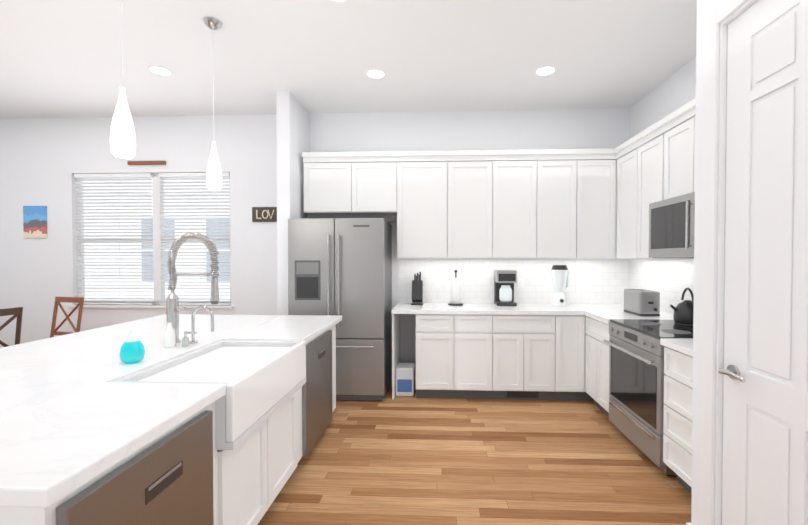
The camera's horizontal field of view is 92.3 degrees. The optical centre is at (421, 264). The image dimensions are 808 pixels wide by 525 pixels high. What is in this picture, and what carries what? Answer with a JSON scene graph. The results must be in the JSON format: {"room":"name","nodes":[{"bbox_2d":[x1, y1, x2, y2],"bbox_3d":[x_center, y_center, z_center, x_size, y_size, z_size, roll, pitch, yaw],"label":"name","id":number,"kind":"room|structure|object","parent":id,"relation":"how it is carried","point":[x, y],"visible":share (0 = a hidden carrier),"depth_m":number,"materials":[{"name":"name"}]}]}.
{"room":"kitchen","nodes":[
{"label":"kitchen","id":0,"kind":"room"},
{"bbox_2d":[272,91,311,314],"bbox_3d":[-1.391,-0.204,4.261,0.135,3.135,0.610,0,1,3],"label":"wall","id":1,"kind":"structure","parent":0,"point":[291,123],"depth_m":3.96,"materials":[{"name":"paint"}]},
{"bbox_2d":[0,108,627,380],"bbox_3d":[-1.741,-0.210,4.651,8.460,3.135,0.120,0,1,3],"label":"wall","id":2,"kind":"structure","parent":0,"point":[42,160],"depth_m":4.62,"materials":[{"name":"paint"}]},
{"bbox_2d":[23,206,46,237],"bbox_3d":[-4.684,-0.522,4.705,0.284,0.387,0.018,0,1,3],"label":"picture frame","id":3,"kind":"object","parent":2,"relation":"attached to","point":[34,221],"visible":1,"depth_m":4.70,"materials":[{"name":"multicoloured paper"}]},
{"bbox_2d":[127,161,165,164],"bbox_3d":[-3.275,-1.217,4.627,0.460,0.045,0.028,0,1,3],"label":"sign","id":4,"kind":"object","parent":2,"relation":"attached to","point":[146,162],"visible":0.94,"depth_m":4.61,"materials":[{"name":"brown wood"}]},
{"bbox_2d":[67,174,233,307],"bbox_3d":[-3.248,-0.297,4.694,2.039,1.622,0.145,0,1,3],"label":"window","id":5,"kind":"structure","parent":2,"relation":"in","point":[158,271],"depth_m":4.70,"materials":[{"name":"paint"}]},
{"bbox_2d":[74,172,230,304],"bbox_3d":[-3.249,-0.312,4.691,1.919,1.582,0.050,0,1,3],"label":"window blinds","id":6,"kind":"object","parent":5,"relation":"attached to","point":[149,176],"visible":0.88,"depth_m":4.69,"materials":[{"name":"white plastic"}]},
{"bbox_2d":[252,207,276,221],"bbox_3d":[-1.843,-0.595,4.574,0.307,0.176,0.028,0,1,3],"label":"sign","id":7,"kind":"object","parent":2,"relation":"attached to","point":[264,214],"visible":1,"depth_m":4.57,"materials":[{"name":"brown wood"}]},
{"bbox_2d":[303,154,361,217],"bbox_3d":[-0.981,-0.867,4.370,0.585,0.591,0.345,0,1,3],"label":"upper cabinet","id":8,"kind":"object","parent":2,"relation":"attached to","point":[331,180],"depth_m":4.21,"materials":[{"name":"paint"}]},
{"bbox_2d":[358,154,389,217],"bbox_3d":[-0.531,-0.867,4.350,0.552,0.591,0.345,0,1,3],"label":"upper cabinet","id":9,"kind":"object","parent":2,"relation":"attached to","point":[373,169],"depth_m":4.19,"materials":[{"name":"paint"}]},
{"bbox_2d":[390,154,453,257],"bbox_3d":[0.016,-0.616,4.330,0.661,1.091,0.345,0,1,3],"label":"upper cabinet","id":10,"kind":"object","parent":2,"relation":"attached to","point":[421,185],"depth_m":4.17,"materials":[{"name":"paint"}]},
{"bbox_2d":[454,154,497,257],"bbox_3d":[0.526,-0.616,4.308,0.596,1.091,0.345,0,1,3],"label":"upper cabinet","id":11,"kind":"object","parent":2,"relation":"attached to","point":[475,219],"depth_m":4.14,"materials":[{"name":"paint"}]},
{"bbox_2d":[498,154,545,257],"bbox_3d":[0.997,-0.616,4.287,0.584,1.091,0.345,0,1,3],"label":"upper cabinet","id":12,"kind":"object","parent":2,"relation":"attached to","point":[521,177],"depth_m":4.12,"materials":[{"name":"paint"}]},
{"bbox_2d":[546,154,569,257],"bbox_3d":[1.438,-0.615,4.268,0.533,1.091,0.345,0,1,3],"label":"upper cabinet","id":13,"kind":"object","parent":2,"relation":"attached to","point":[557,165],"depth_m":4.11,"materials":[{"name":"paint"}]},
{"bbox_2d":[570,150,613,261],"bbox_3d":[1.825,-0.615,4.219,0.482,1.091,0.409,0,1,3],"label":"upper cabinet","id":14,"kind":"object","parent":2,"relation":"attached to","point":[591,171],"depth_m":4.09,"materials":[{"name":"paint"}]},
{"bbox_2d":[0,0,696,118],"bbox_3d":[-1.891,-1.775,1.220,8.460,0.100,6.940,0,1,3],"label":"ceiling","id":15,"kind":"structure","parent":0,"point":[60,58],"depth_m":3.24,"materials":[{"name":"paint"}]},
{"bbox_2d":[110,0,135,158],"bbox_3d":[-1.477,-1.135,1.913,0.124,1.199,0.124,0,1,3],"label":"pendant light","id":16,"kind":"object","parent":15,"relation":"hanging from","point":[122,139],"visible":1,"depth_m":1.90,"materials":[{"name":"white glass"}]},
{"bbox_2d":[147,65,173,75],"bbox_3d":[-2.360,-1.752,3.511,0.200,0.009,0.200,0,1,3],"label":"recessed light","id":17,"kind":"object","parent":15,"relation":"in","point":[160,70],"visible":1,"depth_m":3.50,"materials":[{"name":"paint"}]},
{"bbox_2d":[203,17,221,189],"bbox_3d":[-1.500,-1.148,2.799,0.124,1.199,0.124,0,1,3],"label":"pendant light","id":18,"kind":"object","parent":15,"relation":"hanging from","point":[213,176],"visible":1,"depth_m":2.78,"materials":[{"name":"white glass"}]},
{"bbox_2d":[329,0,348,2],"bbox_3d":[-0.541,-1.737,2.478,0.200,0.009,0.200,0,1,3],"label":"recessed light","id":19,"kind":"object","parent":15,"relation":"in","point":[339,1],"visible":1,"depth_m":2.55,"materials":[{"name":"paint"}]},
{"bbox_2d":[365,69,386,78],"bbox_3d":[-0.420,-1.753,3.571,0.200,0.009,0.200,0,1,3],"label":"recessed light","id":20,"kind":"object","parent":15,"relation":"in","point":[375,73],"visible":1,"depth_m":3.56,"materials":[{"name":"paint"}]},
{"bbox_2d":[534,66,556,75],"bbox_3d":[1.124,-1.752,3.512,0.200,0.009,0.200,0,1,3],"label":"recessed light","id":21,"kind":"object","parent":15,"relation":"in","point":[544,70],"visible":1,"depth_m":3.50,"materials":[{"name":"paint"}]},
{"bbox_2d":[258,381,691,524],"bbox_3d":[-1.891,1.435,1.269,8.460,0.050,6.940,0,1,3],"label":"floor","id":22,"kind":"structure","parent":0,"point":[401,460],"depth_m":2.61,"materials":[{"name":"brown wood"}]},
{"bbox_2d":[0,307,22,346],"bbox_3d":[-3.828,0.877,3.322,0.490,1.003,0.420,0,1,13],"label":"chair","id":23,"kind":"object","parent":22,"relation":"on","point":[15,312],"visible":0.29,"depth_m":3.42,"materials":[{"name":"brown wood"}]},
{"bbox_2d":[50,296,83,337],"bbox_3d":[-4.028,0.864,4.172,0.420,1.003,0.490,0,1,15],"label":"chair","id":24,"kind":"object","parent":22,"relation":"on","point":[78,300],"visible":0.21,"depth_m":4.36,"materials":[{"name":"brown wood"}]},
{"bbox_2d":[0,322,338,524],"bbox_3d":[-1.447,0.955,2.214,1.324,0.880,2.560,0,1,3],"label":"kitchen island","id":25,"kind":"object","parent":22,"relation":"on","point":[228,420],"depth_m":1.71,"materials":[{"name":"paint"}]},
{"bbox_2d":[0,314,283,417],"bbox_3d":[-1.853,0.498,2.224,1.125,0.045,2.640,0,1,3],"label":"island countertop","id":26,"kind":"structure","parent":25,"relation":"on","point":[31,373],"depth_m":2.05,"materials":[{"name":"white stone"}]},
{"bbox_2d":[119,329,144,363],"bbox_3d":[-1.427,0.399,1.914,0.106,0.160,0.106,0,1,3],"label":"soap bottle","id":27,"kind":"object","parent":26,"relation":"on","point":[132,349],"visible":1,"depth_m":1.89,"materials":[{"name":"teal plastic"}]},
{"bbox_2d":[164,322,175,347],"bbox_3d":[-1.457,0.404,2.246,0.060,0.140,0.060,0,1,3],"label":"soap bottle","id":28,"kind":"object","parent":26,"relation":"on","point":[169,337],"visible":1,"depth_m":2.23,"materials":[{"name":"plastic"}]},
{"bbox_2d":[182,331,197,346],"bbox_3d":[-1.350,0.431,2.261,0.088,0.086,0.036,0,1,3],"label":"soap dispenser","id":29,"kind":"object","parent":26,"relation":"on","point":[185,340],"visible":1,"depth_m":2.25,"materials":[{"name":"silver metal"}]},
{"bbox_2d":[166,232,218,343],"bbox_3d":[-1.392,0.137,2.351,0.330,0.671,0.096,0,1,3],"label":"faucet","id":30,"kind":"object","parent":26,"relation":"on","point":[173,309],"visible":1,"depth_m":2.34,"materials":[{"name":"silver metal"}]},
{"bbox_2d":[0,315,341,509],"bbox_3d":[-1.030,0.498,2.188,0.522,0.045,2.640,0,1,3],"label":"island countertop","id":31,"kind":"structure","parent":25,"relation":"on","point":[49,451],"depth_m":1.19,"materials":[{"name":"white stone"}]},
{"bbox_2d":[116,338,227,381],"bbox_3d":[-1.281,0.606,2.051,0.030,0.233,0.880,0,1,3],"label":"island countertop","id":32,"kind":"structure","parent":25,"relation":"in","point":[159,365],"depth_m":1.95,"materials":[{"name":"white stone"}]},
{"bbox_2d":[228,378,307,449],"bbox_3d":[-1.023,0.744,2.042,0.545,0.043,0.880,0,1,3],"label":"trim","id":33,"kind":"structure","parent":25,"relation":"on","point":[263,417],"depth_m":1.87,"materials":[{"name":"white wood"}]},
{"bbox_2d":[288,218,391,399],"bbox_3d":[-0.837,0.449,4.167,0.960,1.832,0.748,0,1,3],"label":"fridge","id":34,"kind":"object","parent":22,"relation":"on","point":[342,267],"visible":0.69,"depth_m":3.85,"materials":[{"name":"silver metal"}]},
{"bbox_2d":[396,363,414,395],"bbox_3d":[-0.168,1.221,4.141,0.190,0.290,0.245,0,1,3],"label":"bin","id":35,"kind":"object","parent":22,"relation":"on","point":[405,379],"visible":1,"depth_m":4.02,"materials":[{"name":"white plastic"}]},
{"bbox_2d":[414,314,461,398],"bbox_3d":[0.177,0.925,4.201,0.443,0.880,0.635,0,1,3],"label":"base cabinet","id":36,"kind":"object","parent":22,"relation":"on","point":[437,337],"depth_m":3.89,"materials":[{"name":"paint"}]},
{"bbox_2d":[391,302,623,313],"bbox_3d":[1.029,0.466,4.147,2.630,0.040,0.655,0,1,3],"label":"countertop","id":37,"kind":"structure","parent":36,"relation":"on","point":[403,307],"depth_m":3.99,"materials":[{"name":"white stone"}]},
{"bbox_2d":[411,272,423,304],"bbox_3d":[-0.043,0.259,4.359,0.130,0.363,0.211,0,1,3],"label":"knife block","id":38,"kind":"object","parent":37,"relation":"on","point":[417,290],"visible":1,"depth_m":4.30,"materials":[{"name":"black plastic"}]},
{"bbox_2d":[448,270,463,305],"bbox_3d":[0.381,0.249,4.285,0.170,0.385,0.170,0,1,3],"label":"paper towel holder","id":39,"kind":"object","parent":37,"relation":"on","point":[455,290],"visible":1,"depth_m":4.23,"materials":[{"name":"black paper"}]},
{"bbox_2d":[494,270,516,305],"bbox_3d":[0.924,0.249,4.279,0.210,0.385,0.243,0,1,3],"label":"coffee maker","id":40,"kind":"object","parent":37,"relation":"on","point":[505,281],"visible":1,"depth_m":4.18,"materials":[{"name":"black plastic"}]},
{"bbox_2d":[551,265,569,305],"bbox_3d":[1.516,0.222,4.234,0.205,0.440,0.190,0,1,3],"label":"blender","id":41,"kind":"object","parent":37,"relation":"on","point":[561,277],"visible":1,"depth_m":4.18,"materials":[{"name":"plastic"}]},
{"bbox_2d":[462,314,501,398],"bbox_3d":[0.532,0.926,4.186,0.502,0.880,0.635,0,1,3],"label":"base cabinet","id":42,"kind":"object","parent":22,"relation":"on","point":[481,333],"depth_m":3.88,"materials":[{"name":"paint"}]},
{"bbox_2d":[502,314,549,399],"bbox_3d":[1.030,0.926,4.164,0.732,0.880,0.635,0,1,3],"label":"base cabinet","id":43,"kind":"object","parent":22,"relation":"on","point":[525,337],"depth_m":3.85,"materials":[{"name":"paint"}]},
{"bbox_2d":[546,314,581,399],"bbox_3d":[1.458,0.927,4.113,0.364,0.880,0.699,0,1,3],"label":"base cabinet","id":44,"kind":"object","parent":22,"relation":"on","point":[565,329],"depth_m":3.84,"materials":[{"name":"paint"}]},
{"bbox_2d":[586,310,673,321],"bbox_3d":[1.949,0.476,3.511,0.735,0.040,0.536,0,1,3],"label":"countertop","id":45,"kind":"structure","parent":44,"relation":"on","point":[606,315],"depth_m":3.49,"materials":[{"name":"white stone"}]},
{"bbox_2d":[624,289,659,315],"bbox_3d":[2.035,0.341,3.585,0.180,0.222,0.335,0,1,3],"label":"toaster","id":46,"kind":"object","parent":45,"relation":"on","point":[641,302],"visible":1,"depth_m":3.44,"materials":[{"name":"silver metal"}]},
{"bbox_2d":[578,314,610,416],"bbox_3d":[1.928,0.936,3.539,0.779,0.880,0.575,0,1,3],"label":"base cabinet","id":47,"kind":"object","parent":22,"relation":"on","point":[593,367],"depth_m":3.59,"materials":[{"name":"paint"}]},
{"bbox_2d":[603,319,692,476],"bbox_3d":[1.879,0.922,2.868,0.768,0.926,0.754,0,1,3],"label":"range","id":48,"kind":"object","parent":22,"relation":"on","point":[636,379],"visible":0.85,"depth_m":2.78,"materials":[{"name":"silver metal"}]},
{"bbox_2d":[670,288,693,324],"bbox_3d":[2.061,0.316,3.031,0.230,0.279,0.190,0,1,3],"label":"kettle","id":49,"kind":"object","parent":48,"relation":"on","point":[683,312],"visible":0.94,"depth_m":2.98,"materials":[{"name":"black metal"}]},
{"bbox_2d":[663,347,692,493],"bbox_3d":[1.901,0.956,2.192,0.715,0.880,0.580,0,1,3],"label":"base cabinet","id":50,"kind":"object","parent":22,"relation":"on","point":[678,368],"depth_m":2.36,"materials":[{"name":"paint"}]},
{"bbox_2d":[660,338,692,357],"bbox_3d":[1.891,0.496,2.186,0.735,0.040,0.581,0,1,3],"label":"countertop","id":51,"kind":"structure","parent":50,"relation":"on","point":[683,345],"depth_m":2.36,"materials":[{"name":"white stone"}]},
{"bbox_2d":[628,63,687,139],"bbox_3d":[2.363,-0.185,3.062,0.120,3.135,2.675,0,1,3],"label":"wall","id":52,"kind":"structure","parent":0,"point":[672,94],"depth_m":3.79,"materials":[{"name":"paint"}]},
{"bbox_2d":[610,138,641,261],"bbox_3d":[2.152,-0.609,3.832,0.359,1.091,0.502,0,1,3],"label":"upper cabinet","id":53,"kind":"object","parent":52,"relation":"attached to","point":[624,228],"depth_m":3.89,"materials":[{"name":"paint"}]},
{"bbox_2d":[638,122,693,261],"bbox_3d":[2.166,-0.602,3.426,0.295,1.091,0.545,0,1,3],"label":"upper cabinet","id":54,"kind":"object","parent":52,"relation":"attached to","point":[652,152],"depth_m":3.47,"materials":[{"name":"paint"}]},
{"bbox_2d":[666,110,685,198],"bbox_3d":[2.147,-0.826,2.992,0.295,0.630,0.444,0,1,3],"label":"upper cabinet","id":55,"kind":"object","parent":52,"relation":"attached to","point":[676,128],"depth_m":3.06,"materials":[{"name":"paint"}]},
{"bbox_2d":[649,192,694,257],"bbox_3d":[2.056,-0.277,2.842,0.454,0.452,0.750,0,1,3],"label":"microwave","id":56,"kind":"object","parent":55,"relation":"attached to","point":[671,227],"visible":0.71,"depth_m":2.89,"materials":[{"name":"silver metal"}]},
{"bbox_2d":[686,106,695,193],"bbox_3d":[2.133,-0.821,2.667,0.295,0.630,0.444,0,1,3],"label":"upper cabinet","id":57,"kind":"object","parent":52,"relation":"attached to","point":[690,114],"depth_m":2.87,"materials":[{"name":"paint"}]},
{"bbox_2d":[688,0,745,524],"bbox_3d":[1.297,-0.135,-0.224,0.120,3.135,4.225,0,1,3],"label":"wall","id":58,"kind":"structure","parent":0,"point":[704,7],"depth_m":1.86,"materials":[{"name":"paint"}]},
{"bbox_2d":[699,0,757,524],"bbox_3d":[1.359,0.133,1.355,0.135,2.550,0.919,0,1,3],"label":"door frame","id":59,"kind":"structure","parent":58,"relation":"attached to","point":[713,272],"depth_m":1.74,"materials":[{"name":"paint"}]},
{"bbox_2d":[718,0,807,524],"bbox_3d":[1.315,0.177,1.358,0.097,2.447,0.729,0,1,3],"label":"pantry door","id":60,"kind":"structure","parent":58,"relation":"in","point":[764,371],"depth_m":1.50,"materials":[{"name":"paint"}]},
{"label":"outside","id":61,"kind":"structure","parent":0,"visible":0},
{"bbox_2d":[83,177,229,300],"bbox_3d":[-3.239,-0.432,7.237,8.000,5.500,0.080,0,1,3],"label":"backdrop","id":62,"kind":"structure","parent":61,"point":[123,294],"depth_m":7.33,"materials":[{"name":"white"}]}
]}

